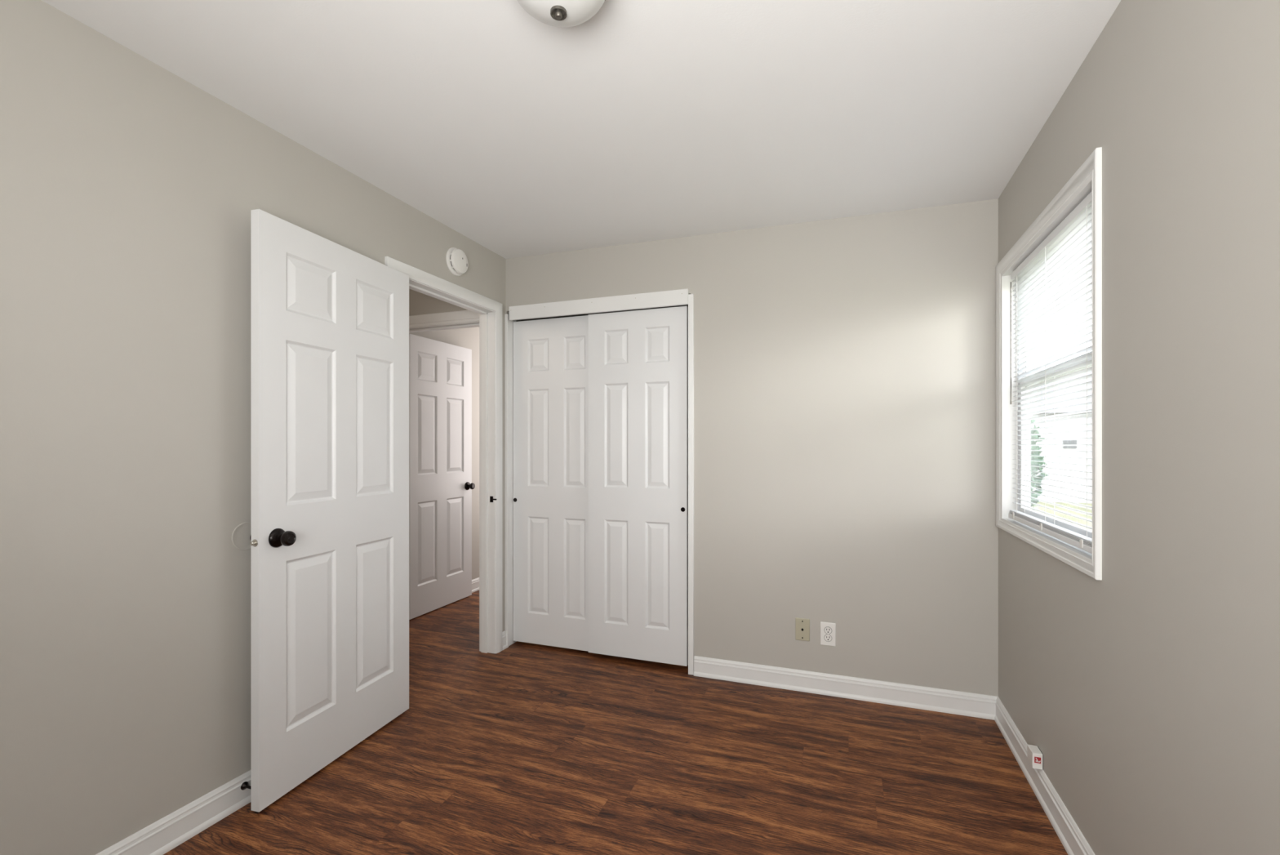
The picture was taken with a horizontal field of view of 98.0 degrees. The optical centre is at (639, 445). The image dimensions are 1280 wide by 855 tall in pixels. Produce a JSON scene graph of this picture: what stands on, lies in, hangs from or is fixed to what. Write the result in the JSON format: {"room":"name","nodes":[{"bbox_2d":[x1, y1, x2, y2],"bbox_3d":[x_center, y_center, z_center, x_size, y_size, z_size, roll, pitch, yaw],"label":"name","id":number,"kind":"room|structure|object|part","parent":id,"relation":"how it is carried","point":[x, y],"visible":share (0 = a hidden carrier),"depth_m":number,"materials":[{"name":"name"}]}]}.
{"room":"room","nodes":[
{"label":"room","id":0,"kind":"room"},
{"bbox_2d":[0,0,505,854],"bbox_3d":[-1.388,0.007,2.063,0.098,2.520,4.585,0,0,20],"label":"wall","id":1,"kind":"structure","parent":0,"point":[129,189],"depth_m":1.62,"materials":[{"name":"grey paint"}]},
{"bbox_2d":[95,769,250,854],"bbox_3d":[-1.618,1.196,1.265,0.020,0.102,2.698,0,0,20],"label":"baseboard","id":2,"kind":"structure","parent":1,"relation":"attached to","point":[167,833],"depth_m":1.76,"materials":[{"name":"white paint"}]},
{"bbox_2d":[231,521,250,550],"bbox_3d":[-1.376,0.318,1.946,0.004,0.099,0.099,0,0,20],"label":"bumper cover","id":3,"kind":"object","parent":1,"relation":"attached to","point":[241,535],"visible":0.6,"depth_m":1.93,"materials":[{"name":"grey paint"}]},
{"bbox_2d":[240,781,250,790],"bbox_3d":[-1.343,1.181,1.919,0.062,0.026,0.026,0,0,20],"label":"door stop","id":4,"kind":"object","parent":1,"relation":"attached to","point":[245,784],"visible":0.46,"depth_m":1.92,"materials":[{"name":"black rubber"}]},
{"bbox_2d":[249,208,408,812],"bbox_3d":[-1.198,0.220,2.245,0.156,2.030,0.790,0,0,15],"label":"door","id":5,"kind":"structure","parent":1,"relation":"in","point":[329,538],"depth_m":2.13,"materials":[{"name":"white paint"}]},
{"bbox_3d":[-1.298,0.330,1.876,0.025,0.025,0.002,0,0,15],"label":"latch plate","id":6,"kind":"part","parent":5,"relation":"part of","materials":[{"name":"silver metal"}]},
{"bbox_3d":[-1.234,0.323,1.930,0.060,0.067,0.067,0,0,15],"label":"knob","id":7,"kind":"part","parent":5,"relation":"part of","materials":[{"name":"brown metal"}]},
{"bbox_2d":[384,256,502,653],"bbox_3d":[-1.051,0.194,2.978,0.133,2.106,0.907,0,0,20],"label":"door frame","id":8,"kind":"structure","parent":1,"relation":"attached to","point":[490,310],"depth_m":3.34,"materials":[{"name":"white paint"}]},
{"bbox_2d":[445,247,468,275],"bbox_3d":[-0.973,-0.986,2.987,0.044,0.148,0.148,0,0,20],"label":"smoke detector","id":9,"kind":"object","parent":1,"relation":"attached to","point":[456,259],"visible":1,"depth_m":2.96,"materials":[{"name":"white plastic"}]},
{"bbox_2d":[502,630,507,649],"bbox_3d":[-0.830,1.196,3.411,0.020,0.102,0.054,0,0,20],"label":"baseboard","id":10,"kind":"structure","parent":1,"relation":"attached to","point":[504,646],"depth_m":3.40,"materials":[{"name":"white paint"}]},
{"bbox_2d":[408,288,468,315],"bbox_3d":[-1.335,0.007,3.780,0.987,2.520,0.115,0,0,20],"label":"wall","id":11,"kind":"structure","parent":0,"point":[420,303],"depth_m":3.76,"materials":[{"name":"grey paint"}]},
{"bbox_2d":[408,333,475,619],"bbox_3d":[-1.499,0.224,4.272,0.096,2.030,0.700,0,0,20],"label":"door","id":12,"kind":"structure","parent":11,"relation":"in","point":[441,485],"depth_m":4.23,"materials":[{"name":"white paint"}]},
{"bbox_3d":[-1.381,0.334,4.540,0.060,0.067,0.067,0,0,20],"label":"knob","id":13,"kind":"part","parent":12,"relation":"part of","materials":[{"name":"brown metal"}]},
{"bbox_2d":[408,310,479,333],"bbox_3d":[-1.303,0.183,3.760,0.934,2.127,0.138,0,0,20],"label":"door frame","id":14,"kind":"structure","parent":11,"relation":"attached to","point":[462,318],"depth_m":3.71,"materials":[{"name":"white paint"}]},
{"bbox_2d":[408,326,479,579],"bbox_3d":[-1.270,0.007,5.338,0.132,2.520,2.855,0,0,20],"label":"wall","id":15,"kind":"structure","parent":0,"point":[468,337],"depth_m":4.75,"materials":[{"name":"grey paint"}]},
{"bbox_2d":[471,577,479,592],"bbox_3d":[-1.217,1.196,5.265,0.020,0.102,2.755,0,0,20],"label":"baseboard","id":16,"kind":"structure","parent":15,"relation":"attached to","point":[475,582],"depth_m":4.75,"materials":[{"name":"white paint"}]},
{"bbox_2d":[41,0,1120,258],"bbox_3d":[-0.253,-1.241,2.863,4.150,0.264,7.200,0,0,20],"label":"ceiling","id":17,"kind":"structure","parent":0,"point":[520,135],"depth_m":1.81,"materials":[{"name":"white paint"}]},
{"bbox_2d":[516,0,605,26],"bbox_3d":[-0.190,-1.073,1.304,0.284,0.143,0.284,0,0,20],"label":"ceiling light","id":18,"kind":"object","parent":17,"relation":"attached to","point":[557,13],"visible":1,"depth_m":1.31,"materials":[{"name":"white glass"}]},
{"bbox_2d":[163,590,1067,854],"bbox_3d":[-0.238,1.307,2.903,4.150,0.120,7.398,0,0,20],"label":"floor","id":19,"kind":"structure","parent":0,"point":[523,748],"depth_m":2.11,"materials":[{"name":"brown wood"}]},
{"bbox_2d":[505,198,998,696],"bbox_3d":[0.422,0.007,3.042,2.624,2.520,0.115,0,0,20],"label":"wall","id":20,"kind":"structure","parent":0,"point":[845,367],"depth_m":2.76,"materials":[{"name":"grey paint"}]},
{"bbox_2d":[513,315,588,651],"bbox_3d":[-0.504,0.227,3.401,0.602,2.000,0.036,0,0,20],"label":"door","id":21,"kind":"structure","parent":20,"relation":"in","point":[551,355],"depth_m":3.40,"materials":[{"name":"white paint"}]},
{"bbox_2d":[505,288,693,675],"bbox_3d":[-0.251,0.199,3.279,1.199,2.099,0.133,0,0,20],"label":"trim","id":22,"kind":"structure","parent":20,"relation":"attached to","point":[681,297],"depth_m":3.22,"materials":[{"name":"white paint"}]},
{"bbox_2d":[588,306,688,666],"bbox_3d":[-0.016,0.225,3.179,0.599,1.983,0.036,0,0,20],"label":"door","id":23,"kind":"structure","parent":20,"relation":"in","point":[638,359],"depth_m":3.16,"materials":[{"name":"white paint"}]},
{"bbox_2d":[795,617,809,640],"bbox_3d":[0.827,0.936,2.825,0.070,0.113,0.013,0,0,20],"label":"cable wall plate","id":24,"kind":"object","parent":20,"relation":"attached to","point":[802,625],"visible":1,"depth_m":2.82,"materials":[{"name":"beige plastic"}]},
{"bbox_2d":[820,621,835,646],"bbox_3d":[0.943,0.945,2.784,0.073,0.116,0.008,0,0,20],"label":"power outlet","id":25,"kind":"object","parent":20,"relation":"attached to","point":[828,629],"visible":1,"depth_m":2.78,"materials":[{"name":"white plastic"}]},
{"bbox_2d":[824,634,831,641],"bbox_3d":[0.942,0.964,2.782,0.037,0.037,0.002,0,0,20],"label":"receptacle","id":26,"kind":"object","parent":25,"relation":"attached to","point":[828,637],"depth_m":2.78,"materials":[{"name":"white plastic"}]},
{"bbox_2d":[824,626,831,634],"bbox_3d":[0.942,0.926,2.782,0.037,0.037,0.002,0,0,20],"label":"receptacle","id":27,"kind":"object","parent":25,"relation":"attached to","point":[828,630],"depth_m":2.78,"materials":[{"name":"white plastic"}]},
{"bbox_2d":[693,655,997,719],"bbox_3d":[0.963,1.196,2.771,1.423,0.102,0.020,0,0,20],"label":"baseboard","id":28,"kind":"structure","parent":20,"relation":"attached to","point":[944,700],"depth_m":2.74,"materials":[{"name":"white paint"}]},
{"bbox_2d":[998,0,1279,854],"bbox_3d":[1.168,0.007,1.123,0.100,2.520,4.585,0,0,20],"label":"wall","id":29,"kind":"structure","parent":0,"point":[1148,691],"depth_m":1.18,"materials":[{"name":"grey paint"}]},
{"bbox_2d":[1026,744,1043,769],"bbox_3d":[1.417,1.117,1.994,0.033,0.055,0.063,0,0,20],"label":"box","id":30,"kind":"object","parent":29,"relation":"attached to","point":[1034,755],"visible":1,"depth_m":1.97,"materials":[{"name":"white plastic"}]},
{"bbox_2d":[994,696,1094,854],"bbox_3d":[0.993,1.196,0.819,0.020,0.102,3.663,0,0,20],"label":"baseboard","id":31,"kind":"structure","parent":29,"relation":"attached to","point":[1068,833],"depth_m":1.91,"materials":[{"name":"white paint"}]},
{"bbox_2d":[995,146,1102,580],"bbox_3d":[1.484,-0.222,2.004,0.114,1.180,1.071,0,0,20],"label":"window","id":32,"kind":"structure","parent":29,"relation":"in","point":[1087,178],"depth_m":2.05,"materials":[{"name":"white paint"}]},
{"bbox_3d":[1.508,-0.212,1.979,0.047,1.072,0.949,0,0,20],"label":"frame","id":33,"kind":"part","parent":32,"relation":"part of","materials":[{"name":"white plastic"}]},
{"bbox_2d":[1008,191,1092,553],"bbox_3d":[1.451,-0.214,1.976,0.042,1.047,0.876,0,0,20],"label":"window blind","id":34,"kind":"object","parent":32,"relation":"attached to","point":[1056,277],"visible":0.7,"depth_m":1.91,"materials":[{"name":"white plastic"}]},
{"bbox_3d":[1.580,-0.209,2.307,0.029,1.001,0.001,0,0,20],"label":"ladder cord","id":35,"kind":"part","parent":34,"relation":"part of","materials":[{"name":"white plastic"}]},
{"bbox_3d":[1.459,-0.209,1.978,0.029,1.001,0.001,0,0,20],"label":"ladder cord","id":36,"kind":"part","parent":34,"relation":"part of","materials":[{"name":"white fabric"}]},
{"bbox_3d":[1.444,0.300,1.978,0.024,0.019,0.860,0,0,20],"label":"rail","id":37,"kind":"part","parent":34,"relation":"part of","materials":[{"name":"white plastic"}]},
{"bbox_3d":[1.335,-0.209,1.640,0.029,1.001,0.001,0,0,20],"label":"ladder cord","id":38,"kind":"part","parent":34,"relation":"part of","materials":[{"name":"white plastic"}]},
{"bbox_3d":[1.498,0.007,1.983,0.018,0.593,0.908,0,0,20],"label":"sash","id":39,"kind":"part","parent":32,"relation":"part of","materials":[{"name":"white plastic"}]},
{"bbox_3d":[1.516,-0.487,1.976,0.018,0.480,0.908,0,0,20],"label":"sash","id":40,"kind":"part","parent":32,"relation":"part of","materials":[{"name":"white plastic"}]},
{"label":"outside","id":41,"kind":"structure","parent":0,"visible":0},
{"bbox_2d":[1031,501,1092,530],"bbox_3d":[26.070,1.897,11.727,39.150,0.200,80.000,0,0,20],"label":"lawn","id":42,"kind":"structure","parent":41,"point":[1069,504],"depth_m":15.24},
{"bbox_2d":[1031,417,1048,510],"bbox_3d":[4.583,0.463,7.487,1.462,2.669,1.527,0,0,20],"label":"tree","id":43,"kind":"object","parent":42,"relation":"on","point":[1037,437],"visible":0.02,"depth_m":6.99,"materials":[{"name":"green plant"}]},
{"bbox_2d":[1031,367,1092,502],"bbox_3d":[15.975,-0.503,19.698,7.800,4.600,6.800,0,0,20],"label":"house","id":44,"kind":"structure","parent":42,"relation":"on","point":[1083,455],"depth_m":17.49,"materials":[{"name":"white"}]}
]}

